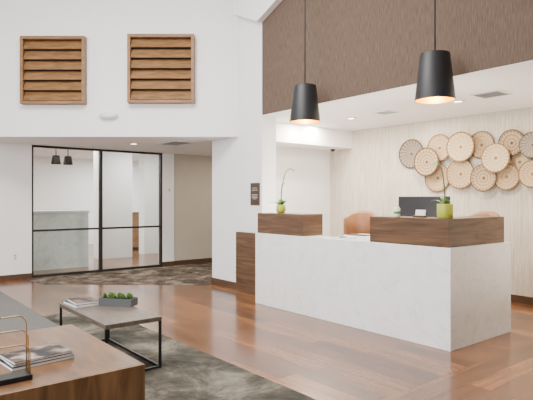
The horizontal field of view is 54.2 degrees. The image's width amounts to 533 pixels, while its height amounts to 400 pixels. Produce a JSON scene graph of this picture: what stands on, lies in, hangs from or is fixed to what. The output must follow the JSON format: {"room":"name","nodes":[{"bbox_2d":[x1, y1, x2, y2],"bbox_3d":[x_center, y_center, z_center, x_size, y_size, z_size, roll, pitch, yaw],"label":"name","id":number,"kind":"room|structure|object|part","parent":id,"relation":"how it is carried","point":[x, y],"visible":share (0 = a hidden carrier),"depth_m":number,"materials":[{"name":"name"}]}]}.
{"room":"lobby","nodes":[
{"label":"lobby","id":0,"kind":"room"},
{"bbox_2d":[0,143,31,275],"bbox_3d":[-6.252,-1.150,7.323,5.500,5.000,0.250,0,0,-39],"label":"wall","id":1,"kind":"structure","parent":0,"point":[15,159],"depth_m":8.78,"materials":[{"name":"white paint"}]},
{"bbox_2d":[0,273,31,280],"bbox_3d":[-6.167,1.302,7.219,5.500,0.095,0.018,0,0,-39],"label":"baseboard","id":2,"kind":"structure","parent":1,"relation":"attached to","point":[27,275],"depth_m":8.78,"materials":[{"name":"brown wood"}]},
{"bbox_2d":[33,156,138,243],"bbox_3d":[-6.315,0.000,15.346,9.500,2.700,0.200,0,0,-39],"label":"wall","id":3,"kind":"structure","parent":0,"point":[55,186],"depth_m":15.56,"materials":[{"name":"white paint"}]},
{"bbox_2d":[33,147,138,161],"bbox_3d":[-4.397,-1.300,12.977,9.500,0.100,6.295,0,0,-39],"label":"ceiling","id":4,"kind":"structure","parent":0,"point":[38,152],"depth_m":14.00,"materials":[{"name":"white paint"}]},
{"bbox_2d":[51,155,60,163],"bbox_3d":[-4.687,-1.024,11.600,0.210,0.449,0.210,0,0,-39],"label":"pendant","id":5,"kind":"object","parent":4,"relation":"hanging from","point":[55,158],"visible":0.98,"depth_m":11.53,"materials":[{"name":"black metal"}]},
{"bbox_2d":[63,156,72,164],"bbox_3d":[-4.496,-1.024,11.800,0.210,0.449,0.210,0,0,-39],"label":"pendant","id":6,"kind":"object","parent":4,"relation":"hanging from","point":[67,159],"visible":0.98,"depth_m":11.73,"materials":[{"name":"black metal"}]},
{"bbox_2d":[94,151,131,258],"bbox_3d":[-3.602,0.050,12.235,0.800,2.600,0.350,0,0,-39],"label":"wall column","id":7,"kind":"structure","parent":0,"point":[117,167],"depth_m":12.09,"materials":[{"name":"white paint"}]},
{"bbox_2d":[0,138,226,155],"bbox_3d":[-1.947,-1.000,8.770,6.588,0.099,3.328,0,0,-39],"label":"ceiling","id":8,"kind":"structure","parent":0,"point":[203,146],"depth_m":8.77,"materials":[{"name":"white paint"}]},
{"bbox_2d":[156,141,195,145],"bbox_3d":[-1.508,-0.942,8.683,0.400,0.013,0.640,0,0,-39],"label":"ceiling vent","id":9,"kind":"object","parent":8,"relation":"in","point":[171,143],"visible":1,"depth_m":8.67,"materials":[{"name":"white plastic"}]},
{"bbox_2d":[0,0,238,137],"bbox_3d":[-2.926,-2.300,7.880,5.028,2.700,0.120,0,0,0],"label":"wall","id":10,"kind":"structure","parent":0,"point":[105,24],"depth_m":7.82,"materials":[{"name":"white paint"}]},
{"bbox_2d":[20,36,86,104],"bbox_3d":[-3.175,-1.929,7.764,0.961,1.006,0.109,0,0,0],"label":"louvered shutter","id":11,"kind":"object","parent":10,"relation":"attached to","point":[53,69],"visible":1,"depth_m":7.75,"materials":[{"name":"brown wood"}]},
{"bbox_2d":[99,112,117,119],"bbox_3d":[-2.364,-1.261,7.776,0.286,0.110,0.087,0,0,0],"label":"emergency light","id":12,"kind":"object","parent":10,"relation":"attached to","point":[105,115],"visible":1,"depth_m":7.75,"materials":[{"name":"white plastic"}]},
{"bbox_2d":[127,34,194,103],"bbox_3d":[-1.569,-1.951,7.764,0.991,1.021,0.109,0,0,0],"label":"louvered shutter","id":13,"kind":"object","parent":10,"relation":"attached to","point":[160,67],"visible":1,"depth_m":7.75,"materials":[{"name":"brown wood"}]},
{"bbox_2d":[139,154,157,253],"bbox_3d":[-2.090,0.050,13.942,2.700,2.600,0.300,0,0,-39],"label":"wall","id":14,"kind":"structure","parent":0,"point":[148,163],"depth_m":13.10,"materials":[{"name":"white paint"}]},
{"bbox_2d":[158,153,211,263],"bbox_3d":[-1.272,0.200,11.343,2.300,2.300,0.180,0,0,-39],"label":"wall","id":15,"kind":"structure","parent":0,"point":[192,173],"depth_m":10.94,"materials":[{"name":"beige paint"}]},
{"bbox_2d":[32,145,161,277],"bbox_3d":[-3.105,0.200,9.793,2.500,2.300,0.080,0,0,-39],"label":"window","id":16,"kind":"structure","parent":15,"relation":"in","point":[100,227],"depth_m":9.76,"materials":[{"name":"black metal"}]},
{"bbox_2d":[162,258,211,266],"bbox_3d":[-1.220,1.302,11.278,2.300,0.095,0.045,0,0,-39],"label":"baseboard","id":17,"kind":"structure","parent":15,"relation":"attached to","point":[203,260],"depth_m":10.91,"materials":[{"name":"brown wood"}]},
{"bbox_2d":[0,244,532,399],"bbox_3d":[-1.565,1.400,7.097,12.500,0.100,19.000,0,0,-39],"label":"floor","id":18,"kind":"structure","parent":0,"point":[318,359],"depth_m":4.80,"materials":[{"name":"brown wood"}]},
{"bbox_2d":[33,210,89,270],"bbox_3d":[-4.576,0.780,10.140,2.110,1.140,0.580,0,0,-39],"label":"counter","id":19,"kind":"object","parent":18,"relation":"on","point":[51,249],"depth_m":10.23,"materials":[{"name":"grey stone"}]},
{"bbox_2d":[33,210,89,212],"bbox_3d":[-4.576,0.230,10.140,2.110,0.040,0.580,0,0,-39],"label":"countertop","id":20,"kind":"structure","parent":19,"relation":"on","point":[34,211],"depth_m":10.35,"materials":[{"name":"white plastic"}]},
{"bbox_2d":[23,262,211,284],"bbox_3d":[-1.594,1.346,9.318,4.550,0.008,2.490,0,0,-39],"label":"carpet","id":21,"kind":"object","parent":18,"relation":"on","point":[198,273],"visible":0.77,"depth_m":9.02,"materials":[{"name":"carpet"}]},
{"bbox_2d":[132,212,138,249],"bbox_3d":[-3.620,0.840,14.200,0.540,1.020,0.440,0,0,0],"label":"base cabinet","id":22,"kind":"object","parent":18,"relation":"on","point":[135,215],"visible":0.21,"depth_m":14.00,"materials":[{"name":"brown wood"}]},
{"bbox_2d":[44,312,315,399],"bbox_3d":[-1.870,1.344,3.311,3.660,0.012,5.100,0,0,-39],"label":"area rug","id":23,"kind":"object","parent":18,"relation":"on","point":[187,372],"visible":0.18,"depth_m":4.04,"materials":[{"name":"grey carpet"}]},
{"bbox_2d":[0,291,144,399],"bbox_3d":[-2.634,1.146,4.172,1.558,0.382,4.200,0,0,-39],"label":"table","id":24,"kind":"object","parent":23,"relation":"on","point":[98,370],"visible":0.88,"depth_m":3.01,"materials":[{"name":"brown wood"}]},
{"bbox_2d":[0,316,32,385],"bbox_3d":[-1.377,0.738,2.730,0.260,0.434,0.104,0,0,-39],"label":"wire rack","id":25,"kind":"object","parent":24,"relation":"on","point":[19,376],"visible":1,"depth_m":2.76,"materials":[{"name":"gold metal"}]},
{"bbox_2d":[0,291,58,334],"bbox_3d":[-3.035,1.097,4.660,1.548,0.185,2.938,0,0,-39],"label":"seat cushion","id":26,"kind":"object","parent":24,"relation":"on","point":[9,306],"depth_m":4.42,"materials":[{"name":"grey fabric"}]},
{"bbox_2d":[0,355,73,371],"bbox_3d":[-1.376,0.946,3.110,0.360,0.018,0.250,0,0,-45],"label":"magazine","id":27,"kind":"object","parent":24,"relation":"on","point":[2,362],"visible":0.4,"depth_m":3.00,"materials":[{"name":"white paper"}]},
{"bbox_2d":[0,352,72,367],"bbox_3d":[-1.372,0.929,3.113,0.345,0.015,0.240,0,0,-42],"label":"magazine","id":28,"kind":"object","parent":27,"relation":"on","point":[68,354],"visible":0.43,"depth_m":3.02,"materials":[{"name":"white paper"}]},
{"bbox_2d":[0,343,71,364],"bbox_3d":[-1.373,0.915,3.106,0.230,0.013,0.335,0,0,44],"label":"magazine","id":29,"kind":"object","parent":28,"relation":"on","point":[51,350],"visible":0.85,"depth_m":3.08,"materials":[{"name":"white paper"}]},
{"bbox_3d":[-1.317,1.103,2.546,1.558,0.295,0.016,0,0,-39],"label":"panel","id":30,"kind":"part","parent":24,"relation":"part of","materials":[{"name":"brown wood"}]},
{"bbox_2d":[59,298,161,370],"bbox_3d":[-1.353,1.134,4.431,0.465,0.408,1.070,0,0,-39],"label":"coffee table","id":31,"kind":"object","parent":23,"relation":"on","point":[107,318],"visible":0.62,"depth_m":4.20,"materials":[{"name":"grey wood"}]},
{"bbox_3d":[-1.855,1.143,4.699,0.018,0.355,0.018,0,0,-39],"label":"leg","id":32,"kind":"part","parent":31,"relation":"part of","materials":[{"name":"black metal"}]},
{"bbox_2d":[63,300,98,307],"bbox_3d":[-1.650,0.919,4.659,0.230,0.022,0.300,0,0,-42],"label":"book","id":33,"kind":"object","parent":31,"relation":"on","point":[66,302],"visible":0.41,"depth_m":4.56,"materials":[{"name":"white paper"}]},
{"bbox_2d":[67,296,98,304],"bbox_3d":[-1.640,0.899,4.654,0.200,0.018,0.270,0,0,-36],"label":"book","id":34,"kind":"object","parent":33,"relation":"on","point":[79,300],"visible":1,"depth_m":4.61,"materials":[{"name":"white paper"}]},
{"bbox_3d":[-1.195,1.143,3.885,0.018,0.355,0.018,0,0,-39],"label":"leg","id":35,"kind":"part","parent":31,"relation":"part of","materials":[{"name":"black metal"}]},
{"bbox_2d":[99,292,137,306],"bbox_3d":[-1.310,0.874,4.606,0.312,0.112,0.130,0,0,13],"label":"succulent planter","id":36,"kind":"object","parent":31,"relation":"on","point":[113,300],"visible":1,"depth_m":4.56,"materials":[{"name":"concrete"}]},
{"bbox_3d":[-1.181,1.329,4.571,0.018,0.018,1.028,0,0,-39],"label":"rail","id":37,"kind":"part","parent":31,"relation":"part of","materials":[{"name":"black metal"}]},
{"bbox_3d":[-1.023,1.329,4.024,0.461,0.018,0.018,0,0,-39],"label":"rail","id":38,"kind":"part","parent":31,"relation":"part of","materials":[{"name":"black metal"}]},
{"bbox_3d":[-0.851,1.143,4.163,0.018,0.355,0.018,0,0,-39],"label":"leg","id":39,"kind":"part","parent":31,"relation":"part of","materials":[{"name":"black metal"}]},
{"bbox_2d":[343,211,375,234],"bbox_3d":[1.359,0.755,7.571,0.584,1.190,0.559,0,0,31],"label":"desk chair","id":40,"kind":"object","parent":18,"relation":"on","point":[358,222],"visible":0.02,"depth_m":7.72,"materials":[{"name":"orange leather"}]},
{"bbox_2d":[236,213,510,351],"bbox_3d":[0.901,0.760,6.423,1.115,1.180,3.710,0,0,-39],"label":"reception desk","id":41,"kind":"object","parent":18,"relation":"on","point":[439,283],"visible":0.98,"depth_m":5.21,"materials":[{"name":"white stone"}]},
{"bbox_3d":[-0.148,0.910,7.396,0.078,0.880,0.878,0,0,-39],"label":"return panel","id":42,"kind":"part","parent":41,"relation":"part of","materials":[{"name":"brown wood"}]},
{"bbox_2d":[269,168,293,212],"bbox_3d":[0.174,-0.123,6.719,0.237,0.586,0.407,0,0,-39],"label":"potted orchid","id":43,"kind":"object","parent":41,"relation":"on","point":[280,208],"visible":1,"depth_m":6.67,"materials":[{"name":"yellow ceramic"}]},
{"bbox_3d":[0.187,0.115,6.713,0.128,0.110,0.128,0,0,-39],"label":"pot","id":44,"kind":"part","parent":43,"relation":"part of","materials":[{"name":"yellow ceramic"}]},
{"bbox_2d":[258,213,322,235],"bbox_3d":[0.285,0.300,6.600,0.340,0.260,0.860,0,0,-39],"label":"countertop","id":45,"kind":"structure","parent":41,"relation":"on","point":[294,224],"depth_m":6.35,"materials":[{"name":"brown wood"}]},
{"bbox_2d":[330,237,356,239],"bbox_3d":[0.851,0.419,5.797,0.180,0.020,0.240,0,0,-39],"label":"paper stack","id":46,"kind":"object","parent":41,"relation":"on","point":[344,238],"visible":1,"depth_m":5.76,"materials":[{"name":"white paper"}]},
{"bbox_2d":[343,234,369,239],"bbox_3d":[1.184,0.500,6.260,0.340,0.180,0.400,0,0,-39],"label":"paper stack","id":47,"kind":"object","parent":41,"relation":"on","point":[358,236],"visible":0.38,"depth_m":6.14,"materials":[{"name":"white paper"}]},
{"bbox_3d":[0.838,0.890,5.806,0.240,0.920,2.830,0,0,-39],"label":"panel","id":48,"kind":"part","parent":41,"relation":"part of","materials":[{"name":"white stone"}]},
{"bbox_2d":[394,201,399,216],"bbox_3d":[1.325,0.090,5.292,0.066,0.160,0.068,0,0,-39],"label":"sanitizer bottle","id":49,"kind":"object","parent":41,"relation":"on","point":[396,208],"visible":1,"depth_m":5.27,"materials":[{"name":"white plastic"}]},
{"bbox_2d":[413,210,426,217],"bbox_3d":[1.497,0.133,5.080,0.060,0.074,0.130,0,0,-39],"label":"card holder","id":50,"kind":"object","parent":41,"relation":"on","point":[419,213],"visible":0.91,"depth_m":5.07,"materials":[{"name":"white paper"}]},
{"bbox_2d":[399,196,449,216],"bbox_3d":[1.732,0.275,5.774,0.600,0.630,0.200,0,0,43],"label":"computer monitor","id":51,"kind":"object","parent":41,"relation":"on","point":[408,205],"visible":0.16,"depth_m":5.80,"materials":[{"name":"black plastic"}]},
{"bbox_2d":[370,216,503,247],"bbox_3d":[1.743,0.300,5.336,1.015,0.260,0.900,0,0,-39],"label":"countertop","id":52,"kind":"structure","parent":41,"relation":"on","point":[460,231],"depth_m":4.98,"materials":[{"name":"brown wood"}]},
{"bbox_2d":[431,160,452,217],"bbox_3d":[1.661,-0.109,4.919,0.158,0.558,0.260,0,0,-39],"label":"potted orchid","id":53,"kind":"object","parent":41,"relation":"on","point":[444,210],"visible":0.99,"depth_m":4.84,"materials":[{"name":"yellow ceramic"}]},
{"bbox_3d":[1.642,-0.160,4.950,0.015,0.425,0.151,0,0,-30],"label":"stem","id":54,"kind":"part","parent":53,"relation":"part of","materials":[{"name":"green plant"}]},
{"bbox_3d":[1.676,0.103,4.891,0.146,0.134,0.146,0,0,-39],"label":"pot","id":55,"kind":"part","parent":53,"relation":"part of","materials":[{"name":"yellow ceramic"}]},
{"bbox_3d":[2.086,0.890,5.151,0.875,0.920,0.240,0,0,-39],"label":"panel","id":56,"kind":"part","parent":41,"relation":"part of","materials":[{"name":"white stone"}]},
{"bbox_2d":[469,211,500,216],"bbox_3d":[2.503,0.743,6.131,0.559,1.214,0.584,0,0,-29],"label":"desk chair","id":57,"kind":"object","parent":18,"relation":"on","point":[485,213],"visible":0.02,"depth_m":6.24,"materials":[{"name":"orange leather"}]},
{"bbox_2d":[212,115,329,281],"bbox_3d":[0.417,0.075,8.605,2.280,2.550,1.290,0,0,-39],"label":"wall","id":58,"kind":"structure","parent":0,"point":[254,156],"depth_m":8.12,"materials":[{"name":"white paint"}]},
{"bbox_2d":[211,277,235,289],"bbox_3d":[-0.639,1.298,8.084,0.018,0.105,0.770,0,0,-39],"label":"baseboard","id":59,"kind":"structure","parent":58,"relation":"attached to","point":[220,282],"depth_m":8.11,"materials":[{"name":"brown wood"}]},
{"bbox_2d":[250,183,259,204],"bbox_3d":[-0.165,-0.086,7.500,0.015,0.320,0.210,0,0,-39],"label":"wall plaque","id":60,"kind":"object","parent":58,"relation":"attached to","point":[254,187],"visible":1,"depth_m":7.49,"materials":[{"name":"brown wood"}]},
{"bbox_2d":[276,117,364,130],"bbox_3d":[0.649,-1.250,8.523,2.023,0.100,0.870,0,0,-39],"label":"ceiling","id":61,"kind":"structure","parent":0,"point":[283,120],"depth_m":8.39,"materials":[{"name":"white paint"}]},
{"bbox_2d":[239,0,532,119],"bbox_3d":[2.500,-2.425,4.426,0.257,2.450,8.932,0,0,-39],"label":"wall","id":62,"kind":"structure","parent":0,"point":[354,47],"depth_m":5.94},
{"bbox_2d":[234,0,281,22],"bbox_3d":[0.567,-3.080,6.528,0.098,1.140,3.232,0,0,-39],"label":"trim","id":63,"kind":"structure","parent":62,"relation":"attached to","point":[256,10],"depth_m":7.34,"materials":[{"name":"white paint"}]},
{"bbox_2d":[276,122,351,150],"bbox_3d":[0.542,-1.050,8.655,2.023,0.300,0.530,0,0,-39],"label":"soffit","id":64,"kind":"object","parent":62,"relation":"attached to","point":[287,134],"depth_m":8.54,"materials":[{"name":"white paint"}]},
{"bbox_2d":[263,60,532,128],"bbox_3d":[3.462,-1.250,4.848,2.277,0.100,8.379,0,0,-39],"label":"ceiling","id":65,"kind":"structure","parent":0,"point":[517,79],"depth_m":6.55,"materials":[{"name":"white paint"}]},
{"bbox_2d":[372,110,399,114],"bbox_3d":[1.629,-1.192,7.104,0.260,0.013,0.260,0,0,-39],"label":"ceiling vent","id":66,"kind":"object","parent":65,"relation":"in","point":[384,112],"visible":1,"depth_m":7.08,"materials":[{"name":"white plastic"}]},
{"bbox_2d":[451,100,464,102],"bbox_3d":[2.321,-1.194,6.315,0.156,0.011,0.156,0,0,-39],"label":"recessed light","id":67,"kind":"object","parent":65,"relation":"in","point":[455,101],"visible":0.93,"depth_m":6.32,"materials":[{"name":"white plastic"}]},
{"bbox_2d":[469,90,512,98],"bbox_3d":[2.542,-1.192,5.898,0.340,0.013,0.340,0,0,-39],"label":"ceiling vent","id":68,"kind":"object","parent":65,"relation":"in","point":[495,93],"visible":1,"depth_m":5.88,"materials":[{"name":"white plastic"}]},
{"bbox_2d":[330,107,532,296],"bbox_3d":[3.998,0.025,6.114,0.150,2.650,9.670,0,0,-39],"label":"wall","id":69,"kind":"structure","parent":0,"point":[370,175],"depth_m":7.98,"materials":[{"name":"beige paper"}]},
{"bbox_2d":[399,139,422,168],"bbox_3d":[2.257,-0.718,8.118,0.034,0.460,0.460,0,0,-39],"label":"woven basket","id":70,"kind":"object","parent":69,"relation":"attached to","point":[409,148],"visible":0.85,"depth_m":8.15,"materials":[{"name":"wicker"}]},
{"bbox_2d":[414,147,438,175],"bbox_3d":[2.430,-0.571,7.842,0.113,0.438,0.438,0,0,-39],"label":"woven basket","id":71,"kind":"object","parent":69,"relation":"attached to","point":[423,166],"visible":0.99,"depth_m":7.82,"materials":[{"name":"wicker"}]},
{"bbox_2d":[424,164,448,191],"bbox_3d":[2.546,-0.328,7.762,0.033,0.430,0.430,0,0,-39],"label":"woven basket","id":72,"kind":"object","parent":69,"relation":"attached to","point":[434,182],"visible":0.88,"depth_m":7.76,"materials":[{"name":"wicker"}]},
{"bbox_2d":[427,134,448,161],"bbox_3d":[2.568,-0.769,7.704,0.073,0.408,0.408,0,0,-39],"label":"woven basket","id":73,"kind":"object","parent":69,"relation":"attached to","point":[438,143],"visible":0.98,"depth_m":7.68,"materials":[{"name":"wicker"}]},
{"bbox_2d":[446,160,473,188],"bbox_3d":[2.780,-0.371,7.441,0.073,0.438,0.438,0,0,-39],"label":"woven basket","id":74,"kind":"object","parent":69,"relation":"attached to","point":[458,174],"visible":1,"depth_m":7.44,"materials":[{"name":"wicker"}]},
{"bbox_2d":[446,131,474,161],"bbox_3d":[2.779,-0.752,7.410,0.113,0.435,0.435,0,0,-39],"label":"woven basket","id":75,"kind":"object","parent":69,"relation":"attached to","point":[460,146],"visible":1,"depth_m":7.38,"materials":[{"name":"wicker"}]},
{"bbox_2d":[471,131,494,158],"bbox_3d":[2.981,-0.764,7.226,0.032,0.387,0.387,0,0,-39],"label":"woven basket","id":76,"kind":"object","parent":69,"relation":"attached to","point":[482,139],"visible":0.75,"depth_m":7.23,"materials":[{"name":"wicker"}]},
{"bbox_2d":[470,164,496,191],"bbox_3d":[2.995,-0.301,7.145,0.112,0.380,0.380,0,0,-39],"label":"woven basket","id":77,"kind":"object","parent":69,"relation":"attached to","point":[482,180],"visible":1,"depth_m":7.13,"materials":[{"name":"wicker"}]},
{"bbox_2d":[481,143,509,172],"bbox_3d":[3.099,-0.561,6.985,0.152,0.398,0.398,0,0,-39],"label":"woven basket","id":78,"kind":"object","parent":69,"relation":"attached to","point":[495,157],"visible":1,"depth_m":6.95,"materials":[{"name":"wicker"}]},
{"bbox_2d":[495,163,518,190],"bbox_3d":[3.199,-0.306,6.925,0.072,0.363,0.363,0,0,-39],"label":"woven basket","id":79,"kind":"object","parent":69,"relation":"attached to","point":[507,179],"visible":0.91,"depth_m":6.90,"materials":[{"name":"wicker"}]},
{"bbox_2d":[498,129,522,155],"bbox_3d":[3.241,-0.752,6.873,0.072,0.359,0.359,0,0,-39],"label":"woven basket","id":80,"kind":"object","parent":69,"relation":"attached to","point":[510,139],"visible":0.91,"depth_m":6.86,"materials":[{"name":"wicker"}]},
{"bbox_2d":[509,153,531,170],"bbox_3d":[3.311,-0.498,6.819,0.031,0.340,0.340,0,0,-39],"label":"woven basket","id":81,"kind":"object","parent":69,"relation":"attached to","point":[519,159],"visible":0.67,"depth_m":6.83,"materials":[{"name":"wicker"}]},
{"bbox_2d":[511,294,532,304],"bbox_3d":[4.065,1.300,5.898,0.018,0.100,9.250,0,0,-39],"label":"baseboard","id":82,"kind":"structure","parent":69,"relation":"attached to","point":[514,298],"depth_m":6.79,"materials":[{"name":"brown wood"}]},
{"bbox_2d":[518,160,532,187],"bbox_3d":[3.402,-0.329,6.611,0.152,0.353,0.353,0,0,-39],"label":"woven basket","id":83,"kind":"object","parent":69,"relation":"attached to","point":[525,173],"visible":1,"depth_m":6.62,"materials":[{"name":"wicker"}]},
{"bbox_2d":[519,131,532,157],"bbox_3d":[3.406,-0.699,6.638,0.111,0.340,0.340,0,0,-39],"label":"woven basket","id":84,"kind":"object","parent":69,"relation":"attached to","point":[526,144],"visible":1,"depth_m":6.66,"materials":[{"name":"wicker"}]},
{"bbox_3d":[-1.598,-3.700,3.403,7.800,0.100,12.500,0,0,-39],"label":"ceiling","id":85,"kind":"structure","parent":0,"visible":0},
{"bbox_2d":[290,0,319,123],"bbox_3d":[0.456,-2.286,6.170,0.364,2.725,0.364,0,0,-39],"label":"pendant lamp","id":86,"kind":"object","parent":85,"relation":"hanging from","point":[305,107],"visible":1,"depth_m":6.05,"materials":[{"name":"black metal"}]},
{"bbox_3d":[0.456,-1.139,6.170,0.364,0.431,0.364,0,0,-39],"label":"lamp shade","id":87,"kind":"part","parent":86,"relation":"part of","materials":[{"name":"black metal"}]},
{"bbox_3d":[0.456,-2.486,6.170,0.011,2.268,0.011,0,0,29],"label":"cord","id":88,"kind":"part","parent":86,"relation":"part of","materials":[{"name":"black metal"}]},
{"bbox_2d":[415,0,455,103],"bbox_3d":[1.556,-2.284,4.811,0.364,2.730,0.364,0,0,-39],"label":"pendant lamp","id":89,"kind":"object","parent":85,"relation":"hanging from","point":[435,81],"visible":1,"depth_m":4.69,"materials":[{"name":"black metal"}]},
{"bbox_3d":[1.556,-2.483,4.811,0.011,2.273,0.011,0,0,29],"label":"cord","id":90,"kind":"part","parent":89,"relation":"part of","materials":[{"name":"black metal"}]},
{"bbox_3d":[1.556,-1.134,4.811,0.364,0.431,0.364,0,0,-39],"label":"lamp shade","id":91,"kind":"part","parent":89,"relation":"part of","materials":[{"name":"black metal"}]}
]}

